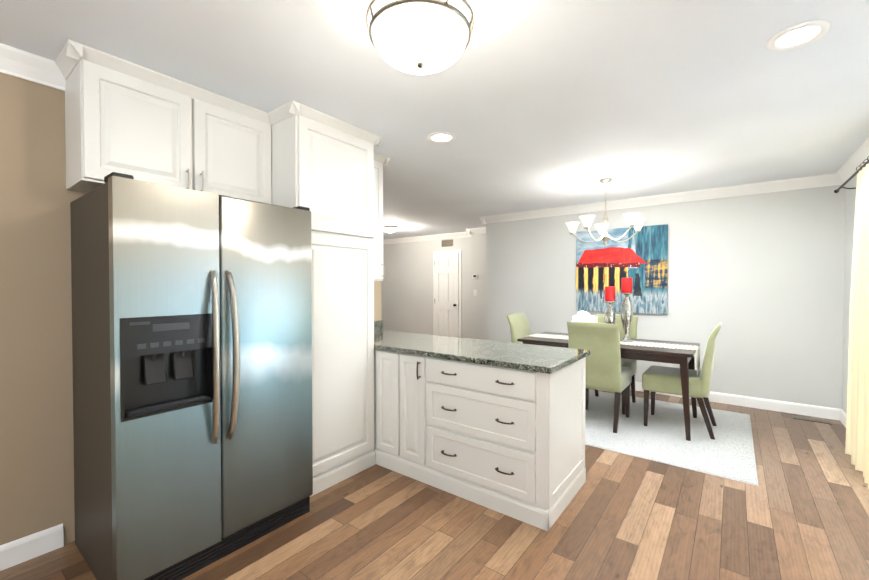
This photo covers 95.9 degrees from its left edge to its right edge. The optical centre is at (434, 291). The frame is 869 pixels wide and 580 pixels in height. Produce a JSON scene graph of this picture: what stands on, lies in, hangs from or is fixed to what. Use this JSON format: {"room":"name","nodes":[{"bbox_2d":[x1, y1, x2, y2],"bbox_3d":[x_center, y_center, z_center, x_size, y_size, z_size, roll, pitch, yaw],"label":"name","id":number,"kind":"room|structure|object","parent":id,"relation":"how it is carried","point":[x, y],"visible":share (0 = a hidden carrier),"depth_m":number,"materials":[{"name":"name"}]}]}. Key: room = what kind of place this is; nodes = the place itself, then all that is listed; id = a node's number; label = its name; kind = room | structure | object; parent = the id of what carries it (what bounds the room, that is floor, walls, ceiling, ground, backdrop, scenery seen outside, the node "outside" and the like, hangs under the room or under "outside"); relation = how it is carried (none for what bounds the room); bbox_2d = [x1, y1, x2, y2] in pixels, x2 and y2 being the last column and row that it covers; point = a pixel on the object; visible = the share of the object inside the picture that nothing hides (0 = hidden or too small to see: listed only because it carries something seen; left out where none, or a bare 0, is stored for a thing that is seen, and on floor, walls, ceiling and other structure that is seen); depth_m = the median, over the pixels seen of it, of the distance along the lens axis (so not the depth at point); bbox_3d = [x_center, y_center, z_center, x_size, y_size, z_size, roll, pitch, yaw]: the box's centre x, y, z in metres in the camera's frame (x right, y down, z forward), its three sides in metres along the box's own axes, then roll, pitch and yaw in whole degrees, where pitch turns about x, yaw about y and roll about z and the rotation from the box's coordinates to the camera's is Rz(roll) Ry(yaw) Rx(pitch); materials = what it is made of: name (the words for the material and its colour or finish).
{"room":"kitchen","nodes":[
{"label":"kitchen","id":0,"kind":"room"},
{"bbox_2d":[0,73,380,544],"bbox_3d":[-2.084,0.091,1.881,0.120,2.440,5.000,1,1,37],"label":"wall","id":1,"kind":"structure","parent":0,"point":[37,198],"depth_m":1.93,"materials":[{"name":"beige paint"}]},
{"bbox_2d":[0,523,63,570],"bbox_3d":[-2.728,1.268,0.943,0.015,0.114,2.700,1,1,37],"label":"baseboard","id":2,"kind":"structure","parent":1,"relation":"attached to","point":[23,549],"depth_m":1.92,"materials":[{"name":"white wood"}]},
{"bbox_2d":[0,43,65,90],"bbox_3d":[-2.693,-1.062,0.901,0.078,0.105,2.730,1,1,37],"label":"crown molding","id":3,"kind":"structure","parent":1,"relation":"attached to","point":[21,64],"depth_m":1.88,"materials":[{"name":"white wood"}]},
{"bbox_2d":[59,42,270,203],"bbox_3d":[-1.476,-0.829,2.284,0.338,0.608,0.939,1,1,37],"label":"upper cabinet","id":4,"kind":"object","parent":1,"relation":"attached to","point":[122,116],"depth_m":2.04,"materials":[{"name":"paint"}]},
{"bbox_2d":[379,320,382,330],"bbox_3d":[-0.715,0.337,3.558,0.023,0.101,0.678,1,1,37],"label":"backsplash","id":5,"kind":"structure","parent":1,"relation":"attached to","point":[380,321],"depth_m":3.80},
{"bbox_2d":[379,155,386,280],"bbox_3d":[-0.681,-0.620,3.329,0.338,1.058,0.379,1,1,37],"label":"upper cabinet","id":6,"kind":"object","parent":1,"relation":"attached to","point":[382,159],"depth_m":3.34,"materials":[{"name":"paint"}]},
{"bbox_2d":[381,233,485,339],"bbox_3d":[-0.360,-0.010,8.754,5.080,2.440,0.420,1,1,37],"label":"wall","id":7,"kind":"structure","parent":0,"point":[407,294],"depth_m":8.79,"materials":[{"name":"grey paint"}]},
{"bbox_2d":[383,227,485,244],"bbox_3d":[-0.451,-1.176,8.681,4.762,0.105,0.378,1,1,37],"label":"crown molding","id":8,"kind":"structure","parent":7,"relation":"attached to","point":[469,232],"depth_m":8.45,"materials":[{"name":"white wood"}]},
{"bbox_2d":[433,249,461,337],"bbox_3d":[0.242,0.171,8.342,0.730,2.090,0.102,1,1,37],"label":"hall door","id":9,"kind":"structure","parent":7,"relation":"in","point":[447,292],"depth_m":8.34,"materials":[{"name":"white wood"}]},
{"bbox_2d":[442,240,452,246],"bbox_3d":[0.271,-1.024,8.362,0.300,0.140,0.010,1,1,37],"label":"air vent","id":10,"kind":"object","parent":7,"relation":"in","point":[446,243],"visible":1,"depth_m":8.36,"materials":[{"name":"grey metal"}]},
{"bbox_2d":[472,274,477,278],"bbox_3d":[0.784,-0.288,7.595,0.110,0.090,0.024,1,1,37],"label":"thermostat","id":11,"kind":"object","parent":7,"relation":"attached to","point":[474,276],"depth_m":7.58,"materials":[{"name":"white plastic"}]},
{"bbox_2d":[0,389,868,579],"bbox_3d":[-1.424,1.279,4.049,9.320,0.001,9.420,1,1,37],"label":"floor","id":12,"kind":"structure","parent":0,"point":[800,511],"depth_m":2.14,"materials":[{"name":"brown wood"}]},
{"bbox_2d":[70,172,312,579],"bbox_3d":[-1.260,0.410,2.134,0.819,1.793,0.925,1,1,37],"label":"refrigerator","id":13,"kind":"object","parent":12,"relation":"on","point":[192,367],"visible":1,"depth_m":1.81,"materials":[{"name":"silver metal"}]},
{"bbox_2d":[271,101,378,496],"bbox_3d":[-0.882,0.078,2.844,0.619,2.438,0.651,1,1,37],"label":"tall cabinet","id":14,"kind":"object","parent":12,"relation":"on","point":[322,163],"depth_m":2.64,"materials":[{"name":"paint"}]},
{"bbox_2d":[375,351,394,470],"bbox_3d":[-0.138,0.860,3.124,0.230,0.865,0.679,1,1,37],"label":"base cabinet","id":15,"kind":"object","parent":12,"relation":"on","point":[384,360],"depth_m":2.87,"materials":[{"name":"paint"}]},
{"bbox_2d":[395,355,422,481],"bbox_3d":[0.050,0.862,2.981,0.242,0.865,0.679,1,1,37],"label":"base cabinet","id":16,"kind":"object","parent":12,"relation":"on","point":[408,368],"depth_m":2.73,"materials":[{"name":"paint"}]},
{"bbox_2d":[423,359,585,530],"bbox_3d":[0.483,0.867,2.650,0.848,0.865,0.679,1,1,37],"label":"base cabinet","id":17,"kind":"object","parent":12,"relation":"on","point":[497,425],"depth_m":2.35,"materials":[{"name":"paint"}]},
{"bbox_2d":[375,331,589,374],"bbox_3d":[0.060,0.412,2.974,1.964,0.034,0.729,1,1,37],"label":"countertop","id":18,"kind":"structure","parent":17,"relation":"on","point":[488,353],"depth_m":2.63,"materials":[{"name":"grey stone"}]},
{"bbox_2d":[585,390,758,485],"bbox_3d":[1.749,1.271,4.068,2.420,0.016,1.808,1,1,37],"label":"rug","id":19,"kind":"object","parent":12,"relation":"on","point":[728,452],"visible":0.52,"depth_m":3.43,"materials":[{"name":"white carpet"}]},
{"bbox_2d":[506,313,530,343],"bbox_3d":[1.206,0.761,4.562,0.601,0.987,0.470,1,1,37],"label":"end chair","id":20,"kind":"object","parent":19,"relation":"on","point":[519,325],"visible":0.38,"depth_m":4.62,"materials":[{"name":"green fabric"}]},
{"bbox_2d":[567,322,631,432],"bbox_3d":[1.617,0.772,3.840,0.470,0.987,0.601,1,1,37],"label":"chair","id":21,"kind":"object","parent":19,"relation":"on","point":[606,370],"visible":0.79,"depth_m":3.61,"materials":[{"name":"green fabric"}]},
{"bbox_2d":[517,332,699,440],"bbox_3d":[1.779,0.890,4.102,1.600,0.743,0.800,1,1,37],"label":"dining table","id":22,"kind":"object","parent":19,"relation":"on","point":[684,359],"visible":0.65,"depth_m":3.55,"materials":[{"name":"brown wood"}]},
{"bbox_2d":[526,333,567,339],"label":"table runner","id":23,"kind":"object","parent":22,"relation":"on","point":[564,337],"depth_m":4.42,"materials":[{"name":"white fabric"}]},
{"bbox_2d":[571,311,597,322],"bbox_3d":[1.581,0.357,4.127,0.256,0.310,0.261,1,1,37],"label":"flower bowl","id":24,"kind":"object","parent":23,"relation":"on","point":[582,316],"visible":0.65,"depth_m":4.08,"materials":[{"name":"white plant"}]},
{"bbox_2d":[604,286,615,323],"bbox_3d":[1.835,0.228,4.100,0.124,0.569,0.124,1,1,37],"label":"candle stand","id":25,"kind":"object","parent":23,"relation":"on","point":[609,316],"visible":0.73,"depth_m":4.06,"materials":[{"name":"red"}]},
{"bbox_2d":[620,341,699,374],"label":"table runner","id":26,"kind":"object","parent":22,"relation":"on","point":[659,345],"depth_m":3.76,"materials":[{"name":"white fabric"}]},
{"bbox_2d":[620,278,632,341],"bbox_3d":[1.962,0.184,4.002,0.124,0.659,0.124,1,1,37],"label":"candle stand","id":27,"kind":"object","parent":26,"relation":"on","point":[626,307],"visible":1,"depth_m":3.97,"materials":[{"name":"silver metal"}]},
{"bbox_2d":[595,314,637,414],"bbox_3d":[1.948,0.764,4.355,0.470,0.987,0.601,1,1,37],"label":"chair","id":28,"kind":"object","parent":19,"relation":"on","point":[631,363],"visible":0.29,"depth_m":4.39,"materials":[{"name":"green fabric"}]},
{"bbox_2d":[642,322,721,439],"bbox_3d":[2.324,0.774,3.685,0.601,0.987,0.470,1,1,37],"label":"end chair","id":29,"kind":"object","parent":19,"relation":"on","point":[661,379],"visible":1,"depth_m":3.52,"materials":[{"name":"green fabric"}]},
{"bbox_2d":[792,415,831,424],"bbox_3d":[3.747,1.276,3.901,0.280,0.008,0.110,1,1,37],"label":"floor vent","id":30,"kind":"object","parent":12,"relation":"in","point":[812,419],"visible":1,"depth_m":3.89,"materials":[{"name":"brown metal"}]},
{"bbox_2d":[0,0,868,239],"bbox_3d":[-1.424,-1.161,4.013,9.320,0.001,9.420,1,1,37],"label":"ceiling","id":31,"kind":"structure","parent":0,"point":[530,105],"depth_m":2.15,"materials":[{"name":"white paint"}]},
{"bbox_2d":[383,226,396,233],"bbox_3d":[-0.834,-1.140,7.325,0.284,0.134,0.284,1,1,37],"label":"light","id":32,"kind":"object","parent":31,"relation":"attached to","point":[389,229],"visible":1,"depth_m":7.23,"materials":[{"name":"white glass"}]},
{"bbox_2d":[366,0,473,74],"bbox_3d":[-0.053,-0.975,1.460,0.400,0.292,0.400,1,1,37],"label":"kitchen ceiling light","id":33,"kind":"object","parent":31,"relation":"attached to","point":[420,37],"visible":1,"depth_m":1.36,"materials":[{"name":"white glass"}]},
{"bbox_2d":[427,132,455,142],"bbox_3d":[0.051,-1.140,2.913,0.212,0.008,0.212,1,1,37],"label":"recessed light","id":34,"kind":"object","parent":31,"relation":"in","point":[441,137],"visible":1,"depth_m":2.91,"materials":[{"name":"white glass"}]},
{"bbox_2d":[565,178,645,245],"bbox_3d":[1.754,-0.815,4.092,0.774,0.690,0.798,1,1,37],"label":"chandelier","id":35,"kind":"object","parent":31,"relation":"hanging from","point":[632,220],"visible":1,"depth_m":4.05,"materials":[{"name":"white glass"}]},
{"bbox_2d":[766,20,830,50],"bbox_3d":[1.601,-1.122,1.730,0.212,0.008,0.212,1,1,37],"label":"recessed light","id":36,"kind":"object","parent":31,"relation":"in","point":[798,35],"visible":1,"depth_m":1.72,"materials":[{"name":"white"}]},
{"bbox_2d":[486,185,844,408],"bbox_3d":[2.520,0.043,5.110,4.160,2.440,0.120,1,1,37],"label":"wall","id":37,"kind":"structure","parent":0,"point":[760,277],"depth_m":4.40,"materials":[{"name":"grey paint"}]},
{"bbox_2d":[576,224,667,313],"bbox_3d":[2.398,-0.271,5.094,1.090,1.090,0.040,1,1,37],"label":"framed picture","id":38,"kind":"object","parent":37,"relation":"attached to","point":[640,258],"visible":0.94,"depth_m":5.03},
{"bbox_2d":[479,173,842,223],"bbox_3d":[2.380,-1.123,5.074,4.118,0.105,0.078,1,1,37],"label":"crown molding","id":39,"kind":"structure","parent":37,"relation":"attached to","point":[833,179],"depth_m":4.61,"materials":[{"name":"white wood"}]},
{"bbox_2d":[630,381,840,419],"bbox_3d":[2.425,1.207,5.114,4.056,0.114,0.015,1,1,37],"label":"baseboard","id":40,"kind":"structure","parent":37,"relation":"attached to","point":[790,407],"depth_m":4.19,"materials":[{"name":"white wood"}]},
{"bbox_2d":[842,175,856,413],"bbox_3d":[1.723,0.107,0.737,0.120,2.440,7.800,1,1,37],"label":"wall","id":41,"kind":"structure","parent":0,"point":[850,196],"depth_m":3.75,"materials":[{"name":"grey paint"}]},
{"bbox_2d":[840,409,846,427],"bbox_3d":[1.669,1.270,0.795,0.015,0.114,7.800,1,1,37],"label":"baseboard","id":42,"kind":"structure","parent":41,"relation":"attached to","point":[843,414],"depth_m":3.79,"materials":[{"name":"white wood"}]},
{"bbox_2d":[834,161,868,192],"bbox_3d":[2.348,-0.896,1.736,0.111,0.088,5.002,1,1,37],"label":"curtain rod","id":43,"kind":"object","parent":41,"relation":"attached to","point":[846,181],"visible":0.9,"depth_m":3.35,"materials":[{"name":"brown metal"}]},
{"bbox_2d":[845,156,868,489],"bbox_3d":[3.089,0.160,2.777,0.136,2.252,0.877,1,1,37],"label":"curtain","id":44,"kind":"object","parent":43,"relation":"hanging from","point":[857,434],"visible":0.98,"depth_m":2.85,"materials":[{"name":"white fabric"}]},
{"bbox_2d":[836,137,868,182],"bbox_3d":[1.643,-1.060,0.780,0.078,0.105,7.800,1,1,37],"label":"crown molding","id":45,"kind":"structure","parent":41,"relation":"attached to","point":[847,170],"depth_m":3.36,"materials":[{"name":"white wood"}]}
]}

